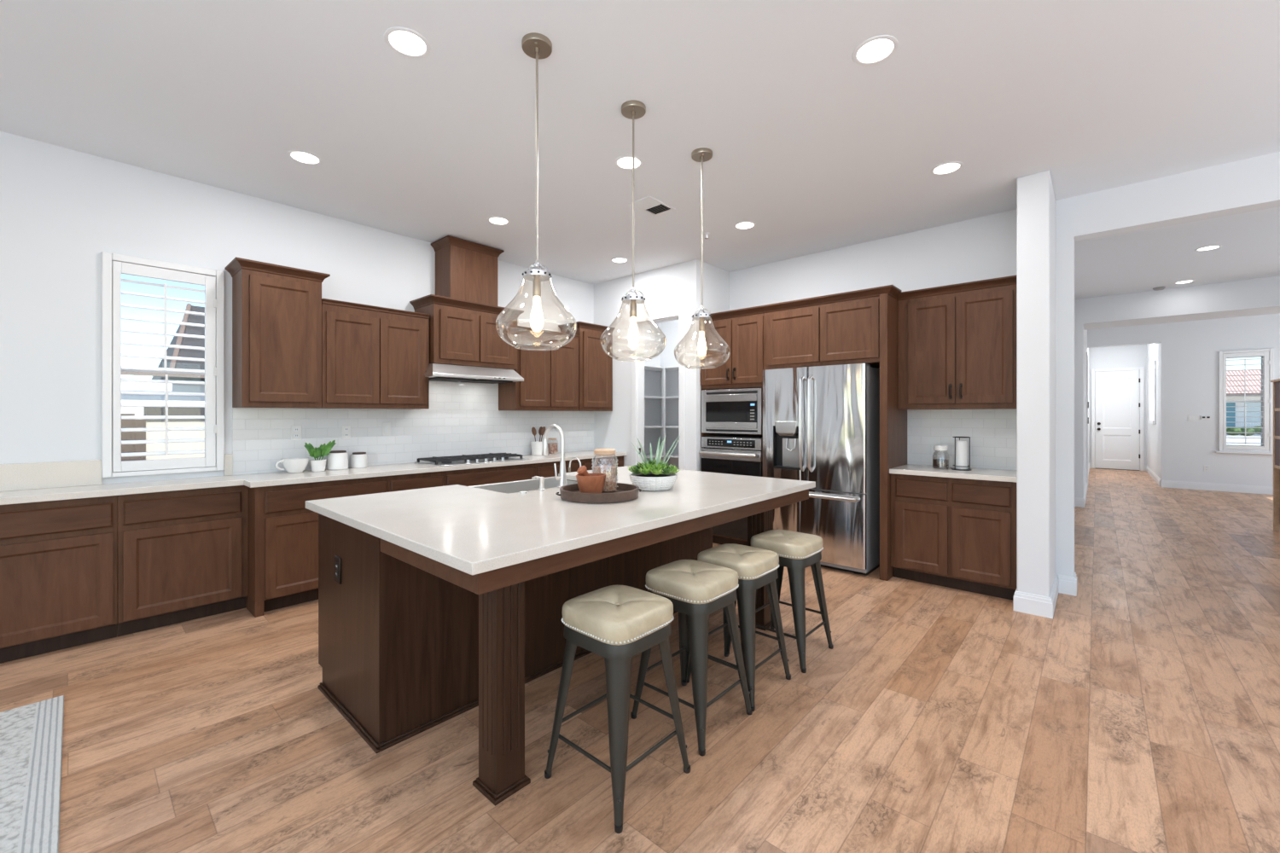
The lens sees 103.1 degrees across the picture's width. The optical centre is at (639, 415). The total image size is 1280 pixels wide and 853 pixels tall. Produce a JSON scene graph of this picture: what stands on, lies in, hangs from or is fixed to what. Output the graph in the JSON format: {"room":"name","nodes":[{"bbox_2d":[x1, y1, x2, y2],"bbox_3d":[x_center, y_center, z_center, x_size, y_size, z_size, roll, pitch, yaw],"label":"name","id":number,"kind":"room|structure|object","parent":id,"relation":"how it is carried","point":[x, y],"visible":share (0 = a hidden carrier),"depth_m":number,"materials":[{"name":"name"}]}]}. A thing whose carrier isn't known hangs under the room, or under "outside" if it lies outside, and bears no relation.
{"room":"kitchen","nodes":[
{"label":"kitchen","id":0,"kind":"room"},
{"bbox_2d":[0,131,660,484],"bbox_3d":[-3.115,-0.145,3.707,0.150,3.000,10.350,0,0,42],"label":"wall","id":1,"kind":"structure","parent":0,"point":[61,207],"depth_m":3.26,"materials":[{"name":"white paint"}]},
{"bbox_2d":[101,251,224,477],"bbox_3d":[-3.249,-0.320,3.488,0.145,1.440,0.609,0,0,42],"label":"window","id":2,"kind":"structure","parent":1,"relation":"in","point":[213,372],"depth_m":3.43,"materials":[{"name":"white paint"}]},
{"bbox_2d":[224,256,330,408],"bbox_3d":[-2.691,-0.564,3.788,0.370,1.018,0.571,0,0,42],"label":"upper cabinet","id":3,"kind":"object","parent":1,"relation":"attached to","point":[276,310],"visible":1,"depth_m":3.66,"materials":[{"name":"brown wood"}]},
{"bbox_2d":[290,425,302,440],"bbox_3d":[-2.715,0.140,4.020,0.010,0.116,0.072,0,0,42],"label":"wall outlet","id":4,"kind":"object","parent":1,"relation":"attached to","point":[296,431],"visible":1,"depth_m":4.02,"materials":[{"name":"white plastic"}]},
{"bbox_2d":[341,425,350,439],"bbox_3d":[-2.475,0.145,4.288,0.010,0.116,0.072,0,0,42],"label":"wall outlet","id":5,"kind":"object","parent":1,"relation":"attached to","point":[346,430],"visible":1,"depth_m":4.28,"materials":[{"name":"white plastic"}]},
{"bbox_2d":[312,298,430,409],"bbox_3d":[-2.257,-0.471,4.287,0.348,0.833,0.832,0,0,42],"label":"upper cabinet","id":6,"kind":"object","parent":1,"relation":"attached to","point":[373,357],"visible":0.91,"depth_m":4.13,"materials":[{"name":"brown wood"}]},
{"bbox_2d":[382,422,390,436],"bbox_3d":[-2.258,0.125,4.530,0.009,0.116,0.072,0,0,42],"label":"light switch","id":7,"kind":"object","parent":1,"relation":"attached to","point":[386,426],"visible":1,"depth_m":4.53,"materials":[{"name":"white plastic"}]},
{"bbox_2d":[232,380,593,475],"bbox_3d":[-1.785,-0.012,5.069,0.008,0.906,3.605,0,0,42],"label":"backsplash","id":8,"kind":"structure","parent":1,"relation":"attached to","point":[461,418],"depth_m":4.72,"materials":[{"name":"white tile"}]},
{"bbox_2d":[409,294,523,369],"bbox_3d":[-1.648,-0.755,4.909,0.424,0.590,0.960,0,0,42],"label":"upper cabinet","id":9,"kind":"object","parent":1,"relation":"attached to","point":[463,333],"visible":0.87,"depth_m":4.72,"materials":[{"name":"brown wood"}]},
{"bbox_2d":[430,235,504,306],"bbox_3d":[-1.672,-1.341,4.944,0.340,0.583,0.584,0,0,42],"label":"chimney cover","id":10,"kind":"object","parent":9,"relation":"on","point":[465,270],"visible":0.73,"depth_m":4.81,"materials":[{"name":"brown wood"}]},
{"bbox_2d":[424,363,523,383],"bbox_3d":[-1.635,-0.389,4.851,0.503,0.132,0.930,0,0,42],"label":"range hood","id":11,"kind":"object","parent":9,"relation":"attached to","point":[437,372],"visible":0.84,"depth_m":4.68,"materials":[{"name":"silver metal"}]},
{"bbox_2d":[498,325,580,411],"bbox_3d":[-1.092,-0.478,5.583,0.348,0.857,0.845,0,0,42],"label":"upper cabinet","id":12,"kind":"object","parent":1,"relation":"attached to","point":[550,383],"visible":0.91,"depth_m":5.41,"materials":[{"name":"brown wood"}]},
{"bbox_2d":[558,321,615,411],"bbox_3d":[-0.633,-0.553,6.070,0.380,1.007,0.567,0,0,42],"label":"upper cabinet","id":13,"kind":"object","parent":1,"relation":"attached to","point":[595,366],"visible":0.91,"depth_m":5.94,"materials":[{"name":"brown wood"}]},
{"bbox_2d":[0,468,1279,852],"bbox_3d":[4.224,1.415,4.977,9.370,0.120,22.050,0,0,42],"label":"floor","id":14,"kind":"structure","parent":0,"point":[1143,716],"depth_m":2.17,"materials":[{"name":"brown wood"}]},
{"bbox_2d":[0,695,63,852],"bbox_3d":[-2.501,1.349,0.949,2.390,0.012,1.868,0,0,42],"label":"area rug","id":15,"kind":"object","parent":14,"relation":"on","point":[31,736],"visible":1,"depth_m":1.88,"materials":[{"name":"grey fabric"}]},
{"bbox_2d":[0,495,117,663],"bbox_3d":[-3.578,0.917,2.809,0.358,0.876,0.955,0,0,42],"label":"base cabinet","id":16,"kind":"object","parent":14,"relation":"on","point":[59,559],"visible":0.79,"depth_m":2.87,"materials":[{"name":"brown wood"}]},
{"bbox_2d":[116,485,248,637],"bbox_3d":[-3.047,0.917,3.400,0.358,0.876,0.632,0,0,42],"label":"base cabinet","id":17,"kind":"object","parent":14,"relation":"on","point":[183,555],"visible":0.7,"depth_m":3.27,"materials":[{"name":"brown wood"}]},
{"bbox_2d":[245,476,388,617],"bbox_3d":[-2.477,0.917,3.892,0.548,0.876,0.860,0,0,42],"label":"base cabinet","id":18,"kind":"object","parent":14,"relation":"on","point":[283,533],"visible":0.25,"depth_m":3.54,"materials":[{"name":"brown wood"}]},
{"bbox_2d":[0,450,626,505],"bbox_3d":[-2.100,0.382,4.293,0.574,0.195,5.178,0,0,42],"label":"countertop","id":19,"kind":"structure","parent":18,"relation":"on","point":[35,482],"depth_m":3.21,"materials":[{"name":"beige stone"}]},
{"bbox_2d":[275,457,308,473],"bbox_3d":[-2.652,0.386,3.900,0.197,0.108,0.180,0,0,-18],"label":"cup","id":20,"kind":"object","parent":19,"relation":"on","point":[294,465],"visible":1,"depth_m":3.85,"materials":[{"name":"white ceramic"}]},
{"bbox_2d":[303,440,336,471],"bbox_3d":[-2.520,0.319,3.997,0.122,0.243,0.209,0,0,42],"label":"potted plant","id":21,"kind":"object","parent":19,"relation":"on","point":[317,465],"visible":1,"depth_m":3.97,"materials":[{"name":"green plant"}]},
{"bbox_2d":[326,450,348,470],"bbox_3d":[-2.462,0.365,4.142,0.150,0.150,0.150,0,0,42],"label":"canister","id":22,"kind":"object","parent":19,"relation":"on","point":[336,460],"visible":0.93,"depth_m":4.08,"materials":[{"name":"white ceramic"}]},
{"bbox_2d":[350,452,367,468],"bbox_3d":[-2.364,0.377,4.282,0.124,0.127,0.124,0,0,42],"label":"canister","id":23,"kind":"object","parent":19,"relation":"on","point":[358,460],"visible":1,"depth_m":4.23,"materials":[{"name":"white ceramic"}]},
{"bbox_2d":[414,453,530,466],"bbox_3d":[-1.584,0.415,4.865,0.520,0.050,0.920,0,0,42],"label":"cooktop","id":24,"kind":"object","parent":19,"relation":"in","point":[491,457],"visible":1,"depth_m":4.72,"materials":[{"name":"black metal"}]},
{"bbox_2d":[530,441,543,455],"bbox_3d":[-1.129,0.365,5.626,0.161,0.151,0.161,0,0,42],"label":"utensil crock","id":25,"kind":"object","parent":19,"relation":"on","point":[537,447],"visible":0.75,"depth_m":5.56,"materials":[{"name":"white ceramic"}]},
{"bbox_2d":[547,438,557,453],"bbox_3d":[-0.990,0.349,5.750,0.078,0.176,0.104,0,0,42],"label":"spice jar","id":26,"kind":"object","parent":19,"relation":"on","point":[552,447],"visible":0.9,"depth_m":5.72,"materials":[{"name":"clear glass"}]},
{"bbox_2d":[388,471,444,492],"bbox_3d":[-2.033,0.917,4.387,0.548,0.876,0.468,0,0,42],"label":"drawer","id":27,"kind":"object","parent":14,"relation":"on","point":[396,483],"visible":0.06,"depth_m":4.19,"materials":[{"name":"brown wood"}]},
{"bbox_2d":[444,463,535,486],"bbox_3d":[-1.555,0.917,4.919,0.548,0.876,0.960,0,0,42],"label":"base cabinet","id":28,"kind":"object","parent":14,"relation":"on","point":[514,473],"visible":0.06,"depth_m":4.70,"materials":[{"name":"brown wood"}]},
{"bbox_2d":[317,480,808,806],"bbox_3d":[-0.259,0.917,2.955,1.515,0.876,2.436,0,0,42],"label":"kitchen island","id":29,"kind":"object","parent":14,"relation":"on","point":[410,642],"visible":0.56,"depth_m":2.19,"materials":[{"name":"brown wood"}]},
{"bbox_2d":[334,555,341,584],"bbox_3d":[-1.407,0.720,2.369,0.072,0.120,0.008,0,0,42],"label":"outlet","id":30,"kind":"object","parent":29,"relation":"attached to","point":[337,558],"depth_m":2.36,"materials":[{"name":"brown metal"}]},
{"bbox_2d":[305,465,815,575],"bbox_3d":[-0.277,0.460,2.990,1.640,0.038,2.492,0,0,42],"label":"island countertop","id":31,"kind":"structure","parent":29,"relation":"on","point":[471,531],"depth_m":2.25,"materials":[{"name":"beige stone"}]},
{"bbox_2d":[469,476,577,494],"bbox_3d":[-0.677,0.593,3.345,0.575,0.265,0.826,0,0,42],"label":"farmhouse sink","id":32,"kind":"object","parent":31,"relation":"in","point":[549,482],"visible":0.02,"depth_m":3.56,"materials":[{"name":"white ceramic"}]},
{"bbox_2d":[531,476,545,490],"bbox_3d":[-0.591,0.398,2.986,0.080,0.084,0.044,0,0,28],"label":"soap dispenser","id":33,"kind":"object","parent":31,"relation":"on","point":[541,479],"visible":1,"depth_m":2.97,"materials":[{"name":"silver metal"}]},
{"bbox_2d":[541,424,566,488],"bbox_3d":[-0.536,0.248,3.134,0.224,0.385,0.090,0,0,42],"label":"faucet","id":34,"kind":"object","parent":31,"relation":"on","point":[562,476],"visible":0.96,"depth_m":3.08,"materials":[{"name":"silver metal"}]},
{"bbox_2d":[555,482,641,503],"bbox_3d":[-0.216,0.414,2.729,0.422,0.052,0.427,0,0,42],"label":"serving tray","id":35,"kind":"object","parent":31,"relation":"on","point":[625,492],"visible":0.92,"depth_m":2.57,"materials":[{"name":"brown wood"}]},
{"bbox_2d":[576,472,606,493],"bbox_3d":[-0.257,0.370,2.681,0.160,0.112,0.160,0,0,42],"label":"mortar","id":36,"kind":"object","parent":35,"relation":"on","point":[595,483],"visible":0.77,"depth_m":2.62,"materials":[{"name":"orange ceramic"}]},
{"bbox_2d":[576,465,590,476],"bbox_3d":[-0.274,0.330,2.678,0.118,0.130,0.053,0,0,-22],"label":"pestle","id":37,"kind":"object","parent":36,"relation":"in","point":[582,470],"visible":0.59,"depth_m":2.65,"materials":[{"name":"orange ceramic"}]},
{"bbox_2d":[592,448,617,493],"bbox_3d":[-0.196,0.308,2.827,0.149,0.236,0.150,0,0,42],"label":"glass jar","id":38,"kind":"object","parent":35,"relation":"on","point":[611,481],"visible":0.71,"depth_m":2.78,"materials":[{"name":"clear glass"}]},
{"bbox_2d":[627,433,680,491],"bbox_3d":[0.082,0.268,3.029,0.318,0.346,0.318,0,0,-11],"label":"succulent planter","id":39,"kind":"object","parent":31,"relation":"on","point":[648,476],"visible":0.98,"depth_m":2.95,"materials":[{"name":"white ceramic"}]},
{"bbox_2d":[535,455,623,480],"bbox_3d":[-0.806,0.917,5.752,0.548,0.876,1.278,0,0,42],"label":"base cabinet","id":40,"kind":"object","parent":14,"relation":"on","point":[544,469],"visible":0.03,"depth_m":5.48,"materials":[{"name":"brown wood"}]},
{"bbox_2d":[544,585,690,833],"bbox_3d":[-0.083,1.026,1.919,0.397,0.659,0.398,0,0,42],"label":"bar stool","id":41,"kind":"object","parent":14,"relation":"on","point":[617,624],"visible":1,"depth_m":1.81,"materials":[{"name":"grey metal"}]},
{"bbox_2d":[644,365,678,463],"bbox_3d":[0.444,0.350,6.471,1.450,2.010,1.180,0,0,42],"label":"pantry shelving","id":42,"kind":"object","parent":14,"relation":"on","point":[663,369],"visible":0.32,"depth_m":6.89,"materials":[{"name":"white paint"}]},
{"bbox_2d":[630,559,752,756],"bbox_3d":[0.234,1.026,2.293,0.397,0.659,0.398,0,0,42],"label":"bar stool","id":43,"kind":"object","parent":14,"relation":"on","point":[696,590],"visible":0.96,"depth_m":2.18,"materials":[{"name":"grey paint"}]},
{"bbox_2d":[700,305,765,546],"bbox_3d":[1.100,0.151,5.352,0.752,2.408,0.625,0,0,42],"label":"tall cabinet","id":44,"kind":"object","parent":14,"relation":"on","point":[743,330],"visible":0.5,"depth_m":5.12,"materials":[{"name":"brown wood"}]},
{"bbox_2d":[698,435,762,541],"bbox_3d":[1.044,0.728,5.298,0.700,1.015,0.542,0,0,42],"label":"wall oven","id":45,"kind":"object","parent":44,"relation":"in","point":[740,455],"visible":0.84,"depth_m":5.11,"materials":[{"name":"silver metal"}]},
{"bbox_2d":[701,388,762,434],"bbox_3d":[1.047,-0.038,5.302,0.700,0.450,0.432,0,0,42],"label":"microwave","id":46,"kind":"object","parent":44,"relation":"in","point":[738,411],"visible":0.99,"depth_m":5.12,"materials":[{"name":"silver metal"}]},
{"bbox_2d":[686,543,791,711],"bbox_3d":[0.501,1.026,2.599,0.397,0.659,0.398,0,0,42],"label":"bar stool","id":47,"kind":"object","parent":14,"relation":"on","point":[756,568],"visible":0.73,"depth_m":2.48,"materials":[{"name":"grey paint"}]},
{"bbox_2d":[740,529,833,673],"bbox_3d":[0.849,1.026,2.943,0.397,0.659,0.398,0,0,42],"label":"bar stool","id":48,"kind":"object","parent":14,"relation":"on","point":[796,551],"visible":0.84,"depth_m":2.81,"materials":[{"name":"grey paint"}]},
{"bbox_2d":[762,363,879,575],"bbox_3d":[1.702,0.460,4.729,0.935,1.790,0.720,0,0,42],"label":"refrigerator","id":49,"kind":"object","parent":14,"relation":"on","point":[821,424],"visible":0.87,"depth_m":4.42,"materials":[{"name":"grey metal"}]},
{"bbox_2d":[762,285,907,581],"bbox_3d":[1.814,0.151,4.718,1.155,2.408,0.614,0,0,42],"label":"tall cabinet","id":50,"kind":"object","parent":14,"relation":"on","point":[858,326],"visible":0.84,"depth_m":4.35,"materials":[{"name":"brown wood"}]},
{"bbox_2d":[890,473,1016,600],"bbox_3d":[2.557,0.917,4.107,0.853,0.876,0.528,0,0,42],"label":"base cabinet","id":51,"kind":"object","parent":14,"relation":"on","point":[960,534],"visible":0.77,"depth_m":3.90,"materials":[{"name":"brown wood"}]},
{"bbox_2d":[889,464,1016,482],"bbox_3d":[2.545,0.460,4.093,0.853,0.038,0.551,0,0,42],"label":"countertop","id":52,"kind":"structure","parent":51,"relation":"on","point":[909,469],"depth_m":3.95,"materials":[{"name":"beige stone"}]},
{"bbox_2d":[932,445,948,469],"bbox_3d":[2.471,0.345,4.179,0.120,0.190,0.120,0,0,42],"label":"cookie jar","id":53,"kind":"object","parent":52,"relation":"on","point":[937,463],"visible":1,"depth_m":4.14,"materials":[{"name":"clear glass"}]},
{"bbox_2d":[944,455,954,468],"bbox_3d":[2.618,0.390,4.267,0.086,0.100,0.109,0,0,-16],"label":"mug","id":54,"kind":"object","parent":52,"relation":"on","point":[951,458],"visible":0.43,"depth_m":4.24,"materials":[{"name":"white ceramic"}]},
{"bbox_2d":[951,436,971,471],"bbox_3d":[2.595,0.308,4.107,0.140,0.266,0.140,0,0,42],"label":"paper towel holder","id":55,"kind":"object","parent":52,"relation":"on","point":[961,446],"visible":1,"depth_m":4.07,"materials":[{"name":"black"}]},
{"bbox_2d":[1270,378,1279,531],"bbox_3d":[7.663,0.472,5.520,0.980,1.765,0.385,0,0,42],"label":"bookcase","id":56,"kind":"object","parent":14,"relation":"on","point":[1276,382],"visible":1,"depth_m":5.92,"materials":[{"name":"brown wood"}]},
{"bbox_2d":[0,0,1279,285],"bbox_3d":[0.021,-1.705,0.398,9.500,0.120,9.620,0,0,42],"label":"ceiling","id":57,"kind":"structure","parent":0,"point":[818,148],"depth_m":2.68,"materials":[{"name":"white paint"}]},
{"bbox_2d":[286,150,322,165],"bbox_3d":[-2.138,-1.642,3.246,0.188,0.006,0.188,0,0,42],"label":"recessed light","id":58,"kind":"object","parent":57,"relation":"in","point":[304,157],"visible":1,"depth_m":3.24,"materials":[{"name":"white plastic"}]},
{"bbox_2d":[384,26,430,58],"bbox_3d":[-1.026,-1.642,2.247,0.188,0.006,0.188,0,0,42],"label":"recessed light","id":59,"kind":"object","parent":57,"relation":"in","point":[406,42],"visible":1,"depth_m":2.24,"materials":[{"name":"white paint"}]},
{"bbox_2d":[487,216,510,225],"bbox_3d":[-1.196,-1.642,4.302,0.188,0.006,0.188,0,0,42],"label":"recessed light","id":60,"kind":"object","parent":57,"relation":"in","point":[494,220],"visible":1,"depth_m":4.29,"materials":[{"name":"white"}]},
{"bbox_2d":[495,32,576,350],"bbox_3d":[-0.457,-0.971,2.252,0.353,1.348,0.353,0,0,42],"label":"pendant light","id":61,"kind":"object","parent":57,"relation":"hanging from","point":[535,45],"visible":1,"depth_m":2.24,"materials":[{"name":"clear glass"}]},
{"bbox_2d":[532,277,541,296],"bbox_3d":[-0.457,-0.566,2.252,0.036,0.082,0.036,0,0,42],"label":"socket","id":62,"kind":"object","parent":61,"relation":"attached to","point":[537,281],"depth_m":2.24,"materials":[{"name":"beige metal"}]},
{"bbox_2d":[610,257,628,263],"bbox_3d":[-0.217,-1.642,5.398,0.188,0.006,0.188,0,0,42],"label":"recessed light","id":63,"kind":"object","parent":57,"relation":"in","point":[619,260],"visible":1,"depth_m":5.40,"materials":[{"name":"white"}]},
{"bbox_2d":[614,155,643,169],"bbox_3d":[-0.073,-1.642,3.312,0.188,0.006,0.188,0,0,42],"label":"recessed light","id":64,"kind":"object","parent":57,"relation":"in","point":[625,162],"visible":0.93,"depth_m":3.30,"materials":[{"name":"white"}]},
{"bbox_2d":[599,99,666,361],"bbox_3d":[-0.035,-0.971,2.721,0.353,1.348,0.353,0,0,42],"label":"pendant light","id":65,"kind":"object","parent":57,"relation":"hanging from","point":[632,109],"visible":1,"depth_m":2.71,"materials":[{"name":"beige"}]},
{"bbox_2d":[629,301,636,317],"bbox_3d":[-0.035,-0.566,2.721,0.036,0.082,0.036,0,0,42],"label":"socket","id":66,"kind":"object","parent":65,"relation":"attached to","point":[633,304],"depth_m":2.71,"materials":[{"name":"beige metal"}]},
{"bbox_2d":[628,196,675,215],"bbox_3d":[0.098,-1.639,3.999,0.210,0.011,0.320,0,0,42],"label":"ceiling vent","id":67,"kind":"object","parent":57,"relation":"in","point":[649,205],"visible":0.98,"depth_m":3.99,"materials":[{"name":"white metal"}]},
{"bbox_2d":[674,147,730,369],"bbox_3d":[0.389,-0.971,3.193,0.353,1.348,0.353,0,0,42],"label":"pendant light","id":68,"kind":"object","parent":57,"relation":"hanging from","point":[701,154],"visible":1,"depth_m":3.18,"materials":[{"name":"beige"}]},
{"bbox_2d":[698,318,704,331],"bbox_3d":[0.389,-0.566,3.193,0.036,0.082,0.036,0,0,42],"label":"socket","id":69,"kind":"object","parent":68,"relation":"attached to","point":[701,322],"depth_m":3.18,"materials":[{"name":"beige metal"}]},
{"bbox_2d":[733,221,756,229],"bbox_3d":[0.908,-1.642,4.407,0.188,0.006,0.188,0,0,42],"label":"recessed light","id":70,"kind":"object","parent":57,"relation":"in","point":[746,224],"visible":1,"depth_m":4.40,"materials":[{"name":"white"}]},
{"bbox_2d":[852,34,898,65],"bbox_3d":[1.060,-1.642,2.294,0.188,0.006,0.188,0,0,42],"label":"recessed light","id":71,"kind":"object","parent":57,"relation":"in","point":[876,49],"visible":1,"depth_m":2.29,"materials":[{"name":"white plastic"}]},
{"bbox_2d":[930,161,963,175],"bbox_3d":[2.043,-1.642,3.388,0.188,0.006,0.188,0,0,42],"label":"recessed light","id":72,"kind":"object","parent":57,"relation":"in","point":[945,168],"visible":1,"depth_m":3.38,"materials":[{"name":"white plastic"}]},
{"bbox_2d":[593,259,703,471],"bbox_3d":[0.045,-0.145,5.929,1.580,3.000,0.120,0,0,42],"label":"wall","id":73,"kind":"structure","parent":0,"point":[677,287],"depth_m":5.85,"materials":[{"name":"white paint"}]},
{"bbox_2d":[631,309,684,470],"bbox_3d":[0.230,0.110,5.750,0.765,2.490,0.138,0,0,42],"label":"trim","id":74,"kind":"structure","parent":73,"relation":"attached to","point":[680,313],"depth_m":5.91,"materials":[{"name":"white paint"}]},
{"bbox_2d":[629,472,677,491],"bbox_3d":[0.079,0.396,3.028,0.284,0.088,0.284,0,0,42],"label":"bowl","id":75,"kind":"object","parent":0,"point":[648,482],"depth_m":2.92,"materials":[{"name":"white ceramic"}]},
{"bbox_2d":[660,320,678,469],"bbox_3d":[0.892,-0.145,6.962,1.460,3.000,0.150,0,0,42],"label":"wall","id":76,"kind":"structure","parent":0,"point":[670,328],"depth_m":7.27,"materials":[{"name":"white paint"}]},
{"bbox_2d":[703,261,729,314],"bbox_3d":[1.079,-0.145,5.988,0.120,3.000,1.350,0,0,42],"label":"wall","id":77,"kind":"structure","parent":0,"point":[716,281],"depth_m":5.63,"materials":[{"name":"white paint"}]},
{"bbox_2d":[729,151,1279,579],"bbox_3d":[3.925,-0.145,3.350,7.640,3.000,0.170,0,0,42],"label":"wall","id":78,"kind":"structure","parent":0,"point":[984,247],"depth_m":3.89,"materials":[{"name":"white paint"}]},
{"bbox_2d":[896,275,1016,409],"bbox_3d":[2.612,-0.545,4.168,0.853,0.990,0.365,0,0,42],"label":"upper cabinet","id":79,"kind":"object","parent":78,"relation":"attached to","point":[957,343],"visible":0.85,"depth_m":4.04,"materials":[{"name":"brown wood"}]},
{"bbox_2d":[907,408,1016,470],"bbox_3d":[2.732,0.188,4.302,0.857,0.506,0.008,0,0,42],"label":"backsplash","id":80,"kind":"structure","parent":78,"relation":"attached to","point":[992,433],"depth_m":4.27,"materials":[{"name":"white tile"}]},
{"bbox_2d":[1016,170,1055,597],"bbox_3d":[2.898,-0.145,3.711,0.180,3.000,0.665,0,0,42],"label":"wall column","id":81,"kind":"structure","parent":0,"point":[1035,195],"depth_m":3.47,"materials":[{"name":"white paint"}]},
{"bbox_2d":[1013,574,1058,618],"bbox_3d":[2.893,1.288,3.705,0.212,0.135,0.680,0,0,42],"label":"baseboard","id":82,"kind":"structure","parent":81,"relation":"attached to","point":[1036,605],"depth_m":3.46,"materials":[{"name":"white paint"}]},
{"bbox_2d":[1087,348,1088,465],"bbox_3d":[10.208,-0.255,11.699,0.145,3.220,3.750,0,0,42],"label":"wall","id":83,"kind":"structure","parent":0,"point":[1087,348],"depth_m":12.29,"materials":[{"name":"white paint"}]},
{"bbox_2d":[1088,344,1146,471],"bbox_3d":[11.960,-0.255,12.747,1.350,3.220,0.150,0,0,42],"label":"wall","id":84,"kind":"structure","parent":0,"point":[1136,355],"depth_m":12.68,"materials":[{"name":"white paint"}]},
{"bbox_2d":[1091,366,1144,471],"bbox_3d":[11.874,0.090,12.659,0.960,2.530,0.095,0,0,42],"label":"door","id":85,"kind":"structure","parent":84,"relation":"in","point":[1118,404],"depth_m":12.67,"materials":[{"name":"white paint"}]},
{"bbox_2d":[1146,343,1160,478],"bbox_3d":[11.152,-0.255,10.951,0.150,3.220,3.600,0,0,42],"label":"wall","id":86,"kind":"structure","parent":0,"point":[1153,350],"depth_m":10.94,"materials":[{"name":"white paint"}]},
{"bbox_2d":[1148,360,1156,424],"bbox_3d":[11.082,-0.470,10.948,0.130,1.310,1.460,0,0,42],"label":"window","id":87,"kind":"structure","parent":86,"relation":"in","point":[1154,363],"depth_m":10.70,"materials":[{"name":"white glass"}]},
{"bbox_2d":[1074,206,1279,299],"bbox_3d":[6.604,-1.775,4.431,5.100,0.120,5.180,0,0,42],"label":"ceiling","id":88,"kind":"structure","parent":0,"point":[1148,259],"depth_m":5.46,"materials":[{"name":"white paint"}]},
{"bbox_2d":[1194,244,1221,251],"bbox_3d":[5.831,-1.712,5.220,0.188,0.006,0.188,0,0,42],"label":"recessed light","id":89,"kind":"object","parent":88,"relation":"in","point":[1215,247],"visible":1,"depth_m":5.21,"materials":[{"name":"white plastic"}]},
{"bbox_2d":[1074,275,1279,498],"bbox_3d":[9.395,-0.255,7.402,4.920,3.220,3.730,0,0,42],"label":"wall","id":90,"kind":"structure","parent":0,"point":[1259,296],"depth_m":7.06,"materials":[{"name":"white paint"}]},
{"bbox_2d":[1086,351,1088,489],"bbox_3d":[8.389,0.105,9.536,0.030,2.500,0.920,0,0,42],"label":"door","id":91,"kind":"structure","parent":90,"relation":"in","point":[1087,402],"depth_m":9.24,"materials":[{"name":"white paint"}]},
{"bbox_2d":[1058,462,1160,596],"bbox_3d":[7.720,1.288,8.130,1.185,0.135,12.386,0,0,42],"label":"baseboard","id":92,"kind":"structure","parent":90,"relation":"attached to","point":[1067,585],"depth_m":3.87,"materials":[{"name":"white paint"}]},
{"bbox_2d":[1087,314,1279,487],"bbox_3d":[10.790,-0.255,8.756,4.655,3.220,0.150,0,0,42],"label":"wall","id":93,"kind":"structure","parent":0,"point":[1189,350],"depth_m":9.23,"materials":[{"name":"white paint"}]},
{"bbox_2d":[1161,480,1273,494],"bbox_3d":[11.127,1.288,8.342,3.600,0.135,0.016,0,0,42],"label":"baseboard","id":94,"kind":"structure","parent":93,"relation":"attached to","point":[1166,484],"depth_m":9.06,"materials":[{"name":"white paint"}]},
{"bbox_2d":[1215,348,1274,454],"bbox_3d":[10.569,-0.233,8.881,0.700,1.805,0.160,0,0,42],"label":"window","id":95,"kind":"structure","parent":93,"relation":"in","point":[1268,354],"depth_m":8.85,"materials":[{"name":"white paint"}]},
{"bbox_2d":[1226,435,1261,445],"bbox_3d":[22.215,1.150,13.312,12.750,0.710,13.300,0,0,42],"label":"driveway","id":96,"kind":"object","parent":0,"point":[1228,440],"depth_m":15.87,"materials":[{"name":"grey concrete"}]},
{"bbox_2d":[1226,425,1261,436],"bbox_3d":[23.510,0.588,19.055,8.980,0.428,0.750,0,0,42],"label":"hedge","id":97,"kind":"object","parent":96,"relation":"on","point":[1231,429],"visible":0.14,"depth_m":19.33,"materials":[{"name":"green plant"}]},
{"label":"outside","id":98,"kind":"structure","parent":0,"visible":0},
{"bbox_3d":[8.604,1.605,24.535,100.000,0.200,72.000,0,0,42],"label":"ground","id":99,"kind":"structure","parent":98,"visible":0},
{"bbox_2d":[121,413,145,461],"bbox_3d":[-6.354,0.745,4.030,0.080,1.520,3.500,0,0,42],"label":"fence","id":100,"kind":"object","parent":99,"relation":"on","point":[125,423],"visible":0.1,"depth_m":5.25,"materials":[{"name":"grey"}]},
{"bbox_2d":[121,303,204,415],"bbox_3d":[-7.766,-0.080,8.324,4.320,3.169,10.000,0,0,42],"label":"neighbor house","id":101,"kind":"structure","parent":99,"relation":"on","point":[141,386],"depth_m":7.09,"materials":[{"name":"white paint"}]},
{"bbox_2d":[143,407,204,459],"bbox_3d":[-4.242,0.705,6.501,0.260,1.600,3.000,0,0,42],"label":"wall","id":102,"kind":"structure","parent":99,"relation":"on","point":[147,410],"depth_m":5.48,"materials":[{"name":"beige paint"}]},
{"bbox_2d":[1226,369,1261,435],"bbox_3d":[26.485,-0.220,23.188,15.200,3.450,9.300,0,0,42],"label":"house","id":103,"kind":"structure","parent":99,"relation":"on","point":[1248,383],"depth_m":20.28,"materials":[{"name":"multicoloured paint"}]},
{"bbox_2d":[1226,402,1235,427],"bbox_3d":[23.512,0.055,20.515,0.650,1.100,0.050,0,0,42],"label":"shutter","id":104,"kind":"object","parent":103,"relation":"hanging from","point":[1228,409],"depth_m":20.36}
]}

